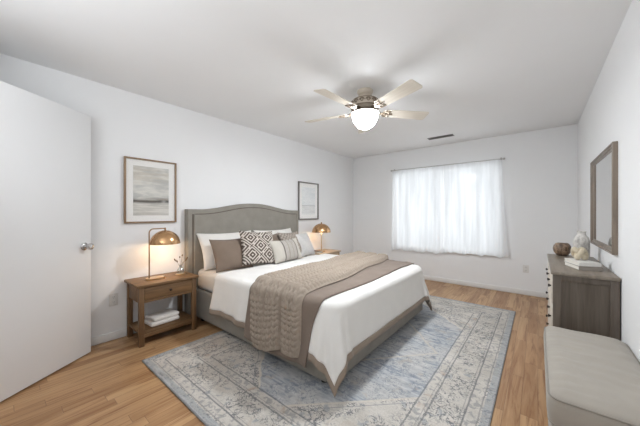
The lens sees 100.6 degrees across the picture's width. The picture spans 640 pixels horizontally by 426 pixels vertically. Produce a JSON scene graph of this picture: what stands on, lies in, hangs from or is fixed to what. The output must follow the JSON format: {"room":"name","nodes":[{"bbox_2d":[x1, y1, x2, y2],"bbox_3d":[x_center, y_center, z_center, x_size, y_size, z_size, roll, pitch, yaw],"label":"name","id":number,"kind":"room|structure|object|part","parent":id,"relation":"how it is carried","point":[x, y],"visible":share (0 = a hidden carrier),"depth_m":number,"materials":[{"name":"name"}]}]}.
{"room":"bedroom","nodes":[
{"label":"bedroom","id":0,"kind":"room"},
{"bbox_2d":[0,53,352,337],"bbox_3d":[-1.196,-0.004,3.641,0.120,2.440,6.193,0,0,39],"label":"wall","id":1,"kind":"structure","parent":0,"point":[221,163],"depth_m":2.93,"materials":[{"name":"paint"}]},
{"bbox_2d":[109,293,117,306],"bbox_3d":[-1.994,0.831,2.567,0.010,0.116,0.072,0,0,39],"label":"wall outlet","id":2,"kind":"object","parent":1,"relation":"attached to","point":[113,298],"visible":1,"depth_m":2.56,"materials":[{"name":"plastic"}]},
{"bbox_2d":[91,328,136,345],"bbox_3d":[-0.897,1.179,3.900,0.013,0.075,5.173,0,0,39],"label":"baseboard","id":3,"kind":"structure","parent":1,"relation":"attached to","point":[107,337],"depth_m":2.54,"materials":[{"name":"paint"}]},
{"bbox_2d":[124,156,176,222],"bbox_3d":[-1.780,-0.236,2.812,0.027,0.665,0.490,0,0,39],"label":"framed picture","id":4,"kind":"object","parent":1,"relation":"attached to","point":[150,186],"visible":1,"depth_m":2.80,"materials":[{"name":"brown wood"}]},
{"bbox_2d":[133,165,168,214],"bbox_3d":[-1.781,-0.236,2.813,0.002,0.509,0.334,0,0,39],"label":"print","id":5,"kind":"object","parent":4,"relation":"attached to","point":[150,182],"depth_m":2.80},
{"bbox_2d":[298,181,318,219],"bbox_3d":[-0.201,-0.224,4.737,0.027,0.660,0.530,0,0,39],"label":"framed picture","id":6,"kind":"object","parent":1,"relation":"attached to","point":[308,193],"visible":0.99,"depth_m":4.73,"materials":[{"name":"grey wood"}]},
{"bbox_2d":[302,187,314,214],"bbox_3d":[-0.202,-0.224,4.738,0.002,0.480,0.350,0,0,39],"label":"print","id":7,"kind":"object","parent":6,"relation":"attached to","point":[308,193],"depth_m":4.73},
{"bbox_2d":[0,279,547,425],"bbox_3d":[0.239,1.266,2.464,3.832,0.100,6.193,0,0,39],"label":"floor","id":8,"kind":"structure","parent":0,"point":[109,385],"depth_m":1.89,"materials":[{"name":"brown wood"}]},
{"bbox_2d":[124,270,198,347],"bbox_3d":[-1.602,0.933,2.711,0.400,0.565,0.560,0,0,39],"label":"nightstand","id":9,"kind":"object","parent":8,"relation":"on","point":[142,291],"visible":0.92,"depth_m":2.61,"materials":[{"name":"brown wood"}]},
{"bbox_3d":[-1.886,0.946,2.635,0.042,0.541,0.042,0,0,39],"label":"leg","id":10,"kind":"part","parent":9,"relation":"part of","materials":[{"name":"brown wood"}]},
{"bbox_3d":[-1.635,0.946,2.429,0.042,0.541,0.042,0,0,39],"label":"leg","id":11,"kind":"part","parent":9,"relation":"part of","materials":[{"name":"brown wood"}]},
{"bbox_2d":[129,310,191,333],"bbox_3d":[-1.609,1.100,2.716,0.343,0.022,0.496,0,0,39],"label":"shelf","id":12,"kind":"object","parent":9,"relation":"attached to","point":[185,318],"depth_m":2.61,"materials":[{"name":"brown wood"}]},
{"bbox_2d":[144,315,179,326],"bbox_3d":[-1.604,1.067,2.692,0.201,0.042,0.271,0,0,35],"label":"linens","id":13,"kind":"object","parent":9,"relation":"on","point":[146,321],"visible":0.7,"depth_m":2.61,"materials":[{"name":"white fabric"}]},
{"bbox_2d":[145,308,178,321],"bbox_3d":[-1.601,1.028,2.703,0.186,0.038,0.251,0,0,32],"label":"linens","id":14,"kind":"object","parent":13,"relation":"on","point":[160,315],"visible":1,"depth_m":2.66,"materials":[{"name":"white fabric"}]},
{"bbox_2d":[145,228,179,280],"bbox_3d":[-1.589,0.397,2.722,0.280,0.509,0.280,0,0,-6],"label":"table lamp","id":15,"kind":"object","parent":9,"relation":"on","point":[164,237],"visible":1,"depth_m":2.63,"materials":[{"name":"gold metal"}]},
{"bbox_3d":[-1.633,0.391,2.668,0.012,0.491,0.156,0,0,39],"label":"stem","id":16,"kind":"part","parent":15,"relation":"part of","materials":[{"name":"gold metal"}]},
{"bbox_3d":[-1.587,0.239,2.724,0.276,0.138,0.276,0,0,39],"label":"lamp shade","id":17,"kind":"part","parent":15,"relation":"part of","materials":[{"name":"gold metal"}]},
{"bbox_3d":[-1.484,1.126,2.614,0.024,0.030,0.436,0,0,39],"label":"shelf rail","id":18,"kind":"part","parent":9,"relation":"part of","materials":[{"name":"brown wood"}]},
{"bbox_3d":[-1.479,0.740,2.610,0.024,0.117,0.430,0,0,39],"label":"drawer","id":19,"kind":"part","parent":9,"relation":"part of","materials":[{"name":"brown wood"}]},
{"bbox_3d":[-1.583,0.946,3.004,0.042,0.541,0.042,0,0,39],"label":"leg","id":20,"kind":"part","parent":9,"relation":"part of","materials":[{"name":"brown wood"}]},
{"bbox_2d":[174,254,187,274],"bbox_3d":[-1.496,0.544,2.859,0.103,0.213,0.116,0,0,-6],"label":"bud vase","id":21,"kind":"object","parent":9,"relation":"on","point":[182,254],"visible":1,"depth_m":2.85,"materials":[{"name":"clear glass"}]},
{"bbox_3d":[-1.331,0.946,2.798,0.042,0.541,0.042,0,0,39],"label":"leg","id":22,"kind":"part","parent":9,"relation":"part of","materials":[{"name":"brown wood"}]},
{"bbox_2d":[185,204,422,382],"bbox_3d":[-0.165,0.538,3.143,2.097,1.356,1.879,0,0,39],"label":"bed","id":23,"kind":"object","parent":8,"relation":"on","point":[235,218],"visible":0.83,"depth_m":3.10,"materials":[{"name":"fabric"}]},
{"bbox_3d":[-0.962,0.518,3.758,0.084,1.316,1.820,0,0,39],"label":"headboard","id":24,"kind":"part","parent":23,"relation":"part of","materials":[{"name":"fabric"}]},
{"bbox_3d":[-0.924,0.419,3.727,0.020,0.994,1.696,0,0,39],"label":"headboard panel","id":25,"kind":"part","parent":23,"relation":"part of","materials":[{"name":"fabric"}]},
{"bbox_2d":[198,254,314,292],"bbox_3d":[-0.128,0.756,3.145,1.937,0.230,1.750,0,0,39],"label":"mattress","id":26,"kind":"object","parent":23,"relation":"on","point":[206,279],"visible":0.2,"depth_m":2.96,"materials":[{"name":"white fabric"}]},
{"bbox_2d":[196,230,250,270],"bbox_3d":[-1.115,0.432,3.288,0.244,0.410,0.742,0,0,43],"label":"bed pillow","id":27,"kind":"object","parent":26,"relation":"on","point":[208,257],"visible":0.35,"depth_m":3.07,"materials":[{"name":"white fabric"}]},
{"bbox_2d":[209,238,252,272],"bbox_3d":[-1.024,0.464,3.084,0.451,0.346,0.234,0,0,-44],"label":"throw cushion","id":28,"kind":"object","parent":26,"relation":"on","point":[227,254],"visible":0.8,"depth_m":2.99,"materials":[{"name":"brown fabric"}]},
{"bbox_2d":[264,233,279,263],"bbox_3d":[-0.663,0.457,3.588,0.208,0.360,0.420,0,0,35],"label":"throw cushion","id":29,"kind":"object","parent":26,"relation":"on","point":[275,236],"visible":0.11,"depth_m":3.67,"materials":[{"name":"fabric"}]},
{"bbox_2d":[253,228,291,234],"bbox_3d":[-0.615,0.432,3.901,0.246,0.410,0.740,0,0,37],"label":"bed pillow","id":30,"kind":"object","parent":26,"relation":"on","point":[288,230],"visible":0.15,"depth_m":3.95,"materials":[{"name":"white fabric"}]},
{"bbox_2d":[278,231,301,251],"bbox_3d":[-0.394,0.450,3.828,0.223,0.374,0.440,0,0,33],"label":"throw cushion","id":31,"kind":"object","parent":26,"relation":"on","point":[282,236],"visible":0.35,"depth_m":3.78,"materials":[{"name":"beige fabric"}]},
{"bbox_2d":[296,233,314,256],"bbox_3d":[-0.247,0.466,4.020,0.210,0.342,0.425,0,0,28],"label":"bed pillow","id":32,"kind":"object","parent":26,"relation":"on","point":[304,240],"visible":0.73,"depth_m":3.96,"materials":[{"name":"white fabric"}]},
{"bbox_2d":[209,254,431,396],"bbox_3d":[0.127,0.891,2.927,1.591,0.568,2.029,0,0,39],"label":"duvet","id":33,"kind":"object","parent":26,"relation":"on","point":[345,323],"visible":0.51,"depth_m":2.22,"materials":[{"name":"white fabric"}]},
{"bbox_2d":[239,231,274,265],"bbox_3d":[-0.749,0.407,3.222,0.468,0.415,0.222,0,0,-39],"label":"throw cushion","id":34,"kind":"object","parent":33,"relation":"on","point":[256,247],"visible":0.96,"depth_m":3.15,"materials":[{"name":"white fabric"}]},
{"bbox_2d":[269,238,301,263],"bbox_3d":[-0.438,0.470,3.445,0.178,0.274,0.522,0,0,36],"label":"throw cushion","id":35,"kind":"object","parent":33,"relation":"on","point":[284,250],"visible":0.98,"depth_m":3.35,"materials":[{"name":"white fabric"}]},
{"bbox_2d":[244,259,413,367],"bbox_3d":[0.262,0.825,2.817,0.857,0.470,2.062,0,0,39],"label":"blanket","id":36,"kind":"object","parent":33,"relation":"on","point":[311,303],"visible":0.33,"depth_m":2.06,"materials":[{"name":"brown fabric"}]},
{"bbox_2d":[250,251,388,357],"bbox_3d":[0.191,0.791,2.886,0.602,0.555,2.181,0,0,35],"label":"knitted throw","id":37,"kind":"object","parent":36,"relation":"on","point":[276,297],"visible":0.94,"depth_m":2.09,"materials":[{"name":"beige fabric"}]},
{"bbox_3d":[-0.702,1.008,2.461,1.963,0.305,0.050,0,0,39],"label":"rail","id":38,"kind":"part","parent":23,"relation":"part of","materials":[{"name":"fabric"}]},
{"bbox_3d":[0.641,1.008,2.511,0.050,0.305,1.833,0,0,39],"label":"foot rail","id":39,"kind":"part","parent":23,"relation":"part of","materials":[{"name":"fabric"}]},
{"bbox_2d":[315,249,340,254],"bbox_3d":[0.047,0.941,4.721,0.400,0.550,0.600,0,0,39],"label":"nightstand","id":40,"kind":"object","parent":8,"relation":"on","point":[328,251],"visible":0.11,"depth_m":4.71,"materials":[{"name":"brown wood"}]},
{"bbox_2d":[312,222,330,251],"bbox_3d":[0.024,0.407,4.688,0.330,0.518,0.330,0,0,39],"label":"table lamp","id":41,"kind":"object","parent":40,"relation":"on","point":[321,228],"visible":0.98,"depth_m":4.58,"materials":[{"name":"gold metal"}]},
{"bbox_3d":[0.024,0.251,4.688,0.330,0.155,0.330,0,0,39],"label":"lamp shade","id":42,"kind":"part","parent":41,"relation":"part of","materials":[{"name":"gold metal"}]},
{"bbox_2d":[142,295,515,425],"bbox_3d":[0.475,1.211,2.733,2.310,0.009,3.310,0,0,39],"label":"area rug","id":43,"kind":"object","parent":8,"relation":"on","point":[444,366],"visible":0.59,"depth_m":1.93,"materials":[{"name":"fabric"}]},
{"bbox_2d":[546,254,620,339],"bbox_3d":[2.146,0.816,2.244,0.354,0.800,1.092,0,0,39],"label":"dresser","id":44,"kind":"object","parent":8,"relation":"on","point":[578,300],"visible":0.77,"depth_m":1.84,"materials":[{"name":"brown wood"}]},
{"bbox_3d":[1.866,0.553,2.135,0.022,0.214,0.493,0,0,39],"label":"drawer","id":45,"kind":"part","parent":44,"relation":"part of","materials":[{"name":"white wood"}]},
{"bbox_3d":[1.866,0.786,2.135,0.022,0.208,0.493,0,0,39],"label":"drawer","id":46,"kind":"part","parent":44,"relation":"part of","materials":[{"name":"white wood"}]},
{"bbox_2d":[553,243,570,255],"bbox_3d":[2.407,0.353,2.643,0.140,0.126,0.140,0,0,39],"label":"round pot","id":47,"kind":"object","parent":44,"relation":"on","point":[561,249],"visible":0.99,"depth_m":2.60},
{"bbox_2d":[573,231,589,259],"bbox_3d":[2.325,0.286,2.361,0.108,0.260,0.108,0,0,39],"label":"ceramic vase","id":48,"kind":"object","parent":44,"relation":"on","point":[581,239],"visible":0.61,"depth_m":2.33,"materials":[{"name":"white ceramic"}]},
{"bbox_2d":[564,261,602,271],"bbox_3d":[2.004,0.401,2.030,0.135,0.030,0.225,0,0,21],"label":"book","id":49,"kind":"object","parent":44,"relation":"on","point":[584,268],"visible":0.76,"depth_m":1.94,"materials":[{"name":"white paper"}]},
{"bbox_2d":[565,258,600,266],"bbox_3d":[2.004,0.371,2.036,0.128,0.027,0.210,0,0,19],"label":"book","id":50,"kind":"object","parent":49,"relation":"on","point":[580,262],"visible":0.92,"depth_m":1.98,"materials":[{"name":"white paper"}]},
{"bbox_2d":[571,247,588,259],"bbox_3d":[2.006,0.308,2.052,0.102,0.097,0.097,0,0,39],"label":"ornament","id":51,"kind":"object","parent":50,"relation":"on","point":[581,252],"visible":1,"depth_m":2.03,"materials":[{"name":"stone"}]},
{"bbox_3d":[1.823,0.828,1.832,0.327,0.776,0.022,0,0,39],"label":"panel","id":52,"kind":"part","parent":44,"relation":"part of","materials":[{"name":"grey wood"}]},
{"bbox_2d":[543,326,639,425],"bbox_3d":[1.418,0.984,1.378,0.386,0.465,0.941,0,0,39],"label":"bench","id":53,"kind":"object","parent":8,"relation":"on","point":[591,379],"visible":1,"depth_m":1.21,"materials":[{"name":"fabric"}]},
{"bbox_2d":[0,0,631,158],"bbox_3d":[0.239,-1.274,2.464,3.832,0.100,6.193,0,0,39],"label":"ceiling","id":54,"kind":"structure","parent":0,"point":[484,68],"depth_m":2.06,"materials":[{"name":"paint"}]},
{"bbox_2d":[305,79,428,133],"bbox_3d":[0.417,-1.030,2.632,1.290,0.388,1.262,0,0,39],"label":"ceiling fan","id":55,"kind":"object","parent":54,"relation":"hanging from","point":[365,112],"visible":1,"depth_m":2.54,"materials":[{"name":"grey metal"}]},
{"bbox_3d":[0.068,-1.015,2.840,0.480,0.037,0.138,0,0,26],"label":"blade","id":56,"kind":"part","parent":55,"relation":"part of","materials":[{"name":"beige wood"}]},
{"bbox_3d":[0.153,-1.015,2.347,0.138,0.037,0.480,0,0,44],"label":"blade","id":57,"kind":"part","parent":55,"relation":"part of","materials":[{"name":"beige wood"}]},
{"bbox_3d":[0.510,-1.015,3.072,0.138,0.037,0.480,0,0,8],"label":"blade","id":58,"kind":"part","parent":55,"relation":"part of","materials":[{"name":"beige wood"}]},
{"bbox_3d":[0.449,-0.914,2.651,0.254,0.152,0.254,0,0,39],"label":"lamp shade","id":59,"kind":"part","parent":55,"relation":"part of","materials":[{"name":"white glass"}]},
{"bbox_3d":[0.647,-1.015,2.275,0.138,0.037,0.480,0,0,-28],"label":"blade","id":60,"kind":"part","parent":55,"relation":"part of","materials":[{"name":"beige wood"}]},
{"bbox_3d":[0.868,-1.015,2.723,0.480,0.037,0.138,0,0,-10],"label":"blade","id":61,"kind":"part","parent":55,"relation":"part of","materials":[{"name":"beige wood"}]},
{"bbox_2d":[427,134,453,139],"bbox_3d":[1.920,-1.219,4.233,0.380,0.010,0.110,0,0,39],"label":"ceiling vent","id":62,"kind":"object","parent":54,"relation":"in","point":[448,135],"visible":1,"depth_m":4.24,"materials":[{"name":"metal"}]},
{"bbox_2d":[353,124,577,292],"bbox_3d":[2.164,-0.004,4.812,3.592,2.440,0.120,0,0,39],"label":"wall","id":63,"kind":"structure","parent":0,"point":[540,167],"depth_m":4.11,"materials":[{"name":"paint"}]},
{"bbox_2d":[391,158,504,171],"bbox_3d":[2.143,-0.850,4.705,1.878,0.060,0.071,0,0,39],"label":"curtain rod","id":64,"kind":"object","parent":63,"relation":"attached to","point":[500,158],"visible":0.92,"depth_m":4.57,"materials":[{"name":"metal"}]},
{"bbox_2d":[391,166,442,253],"bbox_3d":[1.784,-0.058,4.947,0.954,1.556,0.053,0,0,39],"label":"sheer curtain","id":65,"kind":"object","parent":64,"relation":"hanging from","point":[417,194],"visible":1,"depth_m":4.92,"materials":[{"name":"white fabric"}]},
{"bbox_2d":[443,160,508,257],"bbox_3d":[2.516,-0.075,4.347,0.932,1.522,0.049,0,0,39],"label":"sheer curtain","id":66,"kind":"object","parent":64,"relation":"hanging from","point":[474,221],"visible":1,"depth_m":4.35,"materials":[{"name":"white fabric"}]},
{"bbox_2d":[443,170,495,256],"bbox_3d":[2.175,-0.068,4.765,1.820,1.492,0.131,0,0,39],"label":"window","id":67,"kind":"structure","parent":63,"relation":"in","point":[443,170],"depth_m":4.77,"materials":[{"name":"paint"}]},
{"bbox_2d":[423,275,547,297],"bbox_3d":[2.122,1.179,4.760,3.566,0.075,0.013,0,0,39],"label":"baseboard","id":68,"kind":"structure","parent":63,"relation":"attached to","point":[452,281],"depth_m":4.26,"materials":[{"name":"paint"}]},
{"bbox_2d":[523,265,528,272],"bbox_3d":[3.081,0.826,3.977,0.072,0.116,0.010,0,0,39],"label":"wall outlet","id":69,"kind":"object","parent":63,"relation":"attached to","point":[525,267],"visible":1,"depth_m":3.97,"materials":[{"name":"plastic"}]},
{"bbox_2d":[578,0,639,361],"bbox_3d":[1.674,-0.004,1.287,0.120,2.440,6.193,0,0,39],"label":"wall","id":70,"kind":"structure","parent":0,"point":[611,113],"depth_m":1.70,"materials":[{"name":"paint"}]},
{"bbox_2d":[590,141,617,254],"bbox_3d":[2.301,-0.104,2.171,0.029,0.770,0.965,0,0,39],"label":"wall mirror","id":71,"kind":"object","parent":70,"relation":"attached to","point":[604,168],"visible":1,"depth_m":2.08,"materials":[{"name":"brown wood"}]},
{"bbox_2d":[594,152,611,246],"bbox_3d":[2.308,-0.104,2.165,0.008,0.686,0.881,0,0,39],"label":"mirror glass","id":72,"kind":"object","parent":71,"relation":"attached to","point":[603,165],"depth_m":2.14,"materials":[{"name":"silver mirror"}]},
{"bbox_3d":[-2.576,-0.004,1.427,0.554,2.440,0.780,0,0,39],"label":"wall","id":73,"kind":"structure","parent":0,"visible":0},
{"bbox_2d":[0,81,93,401],"bbox_3d":[-2.043,0.176,1.935,0.183,2.055,0.774,0,0,4],"label":"door","id":74,"kind":"structure","parent":73,"relation":"in","point":[46,246],"depth_m":1.94,"materials":[{"name":"paint"}]},
{"bbox_3d":[-2.021,0.279,2.257,0.183,0.066,0.066,0,0,4],"label":"knob","id":75,"kind":"part","parent":74,"relation":"part of","materials":[{"name":"silver metal"}]}
]}

